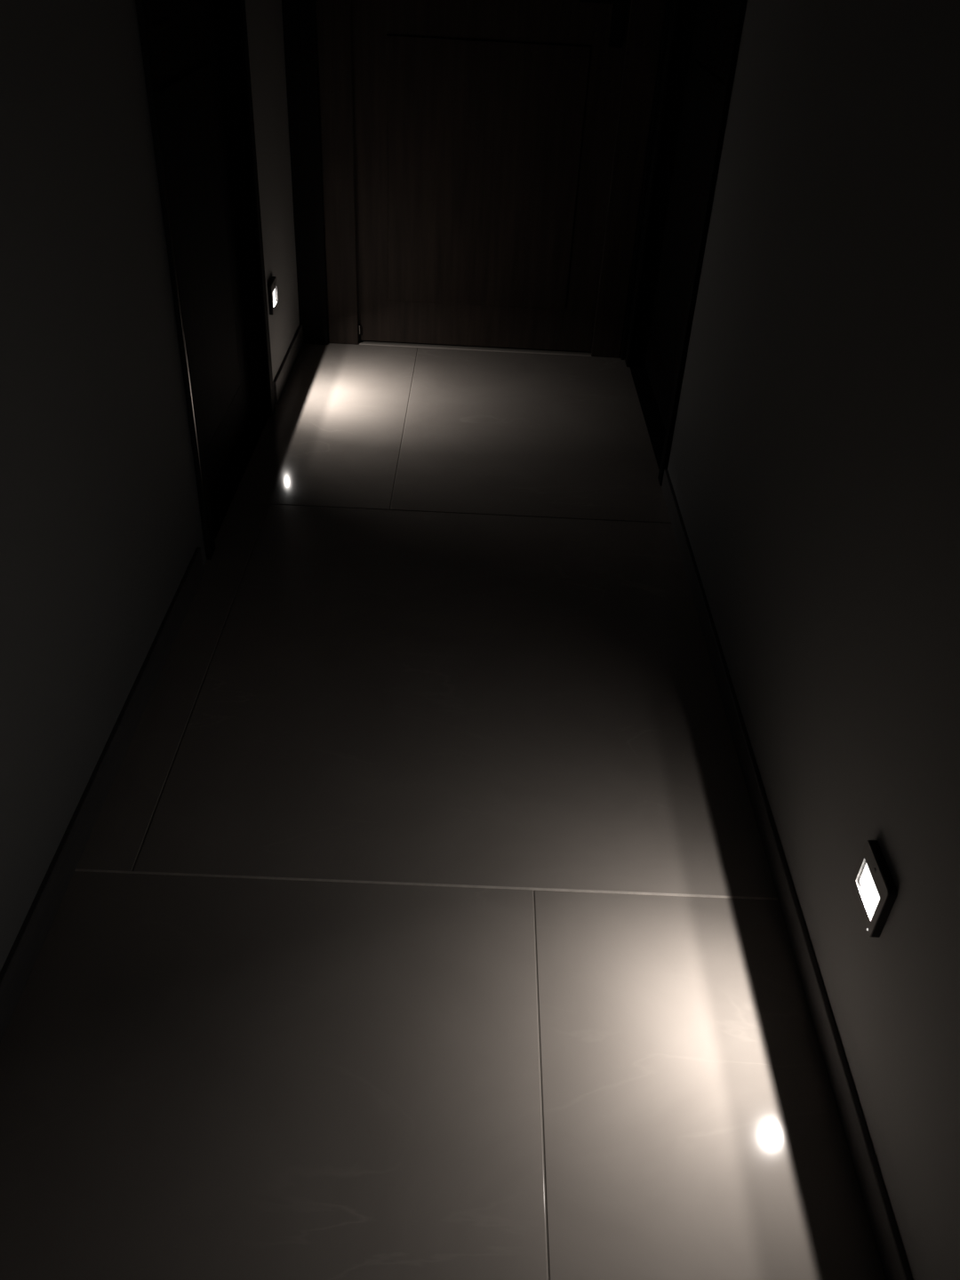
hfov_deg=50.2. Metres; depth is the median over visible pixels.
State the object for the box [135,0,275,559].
door
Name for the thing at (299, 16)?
trim
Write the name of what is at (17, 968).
baseboard
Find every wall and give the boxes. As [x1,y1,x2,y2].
[0,0,299,971]
[315,0,673,356]
[667,0,959,1279]
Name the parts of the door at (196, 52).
panel, handle, casing, panel, casing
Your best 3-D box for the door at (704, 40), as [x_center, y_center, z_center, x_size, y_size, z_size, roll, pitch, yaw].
[0.621,-1.530,2.497,0.167,2.135,0.911,3,36,-1]
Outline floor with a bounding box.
[0,340,885,1279]
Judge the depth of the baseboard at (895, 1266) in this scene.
1.48 m
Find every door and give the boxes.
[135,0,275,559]
[315,0,666,358]
[624,0,747,486]
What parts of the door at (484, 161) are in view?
casing, panel, handle, casing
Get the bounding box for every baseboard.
[0,546,203,1042]
[272,324,303,403]
[661,469,912,1279]
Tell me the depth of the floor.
1.55 m
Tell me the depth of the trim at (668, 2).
3.15 m
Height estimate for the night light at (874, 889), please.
0.086 m
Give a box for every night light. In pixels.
[267,276,278,314]
[849,840,897,937]
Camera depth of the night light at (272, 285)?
2.92 m
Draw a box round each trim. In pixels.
[281,0,328,344]
[620,0,671,359]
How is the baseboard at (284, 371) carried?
attached to the wall at (100, 522)
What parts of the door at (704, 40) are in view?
casing, panel, panel, handle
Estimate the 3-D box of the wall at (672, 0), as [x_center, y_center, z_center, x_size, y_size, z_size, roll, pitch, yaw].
[0.010,-2.073,2.835,1.116,2.660,0.160,3,36,-1]
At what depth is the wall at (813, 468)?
1.39 m
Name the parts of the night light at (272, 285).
plate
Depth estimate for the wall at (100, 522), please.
1.55 m
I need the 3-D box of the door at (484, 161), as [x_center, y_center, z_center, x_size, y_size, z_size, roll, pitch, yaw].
[-0.001,-1.886,2.946,1.114,2.113,0.190,3,36,-1]

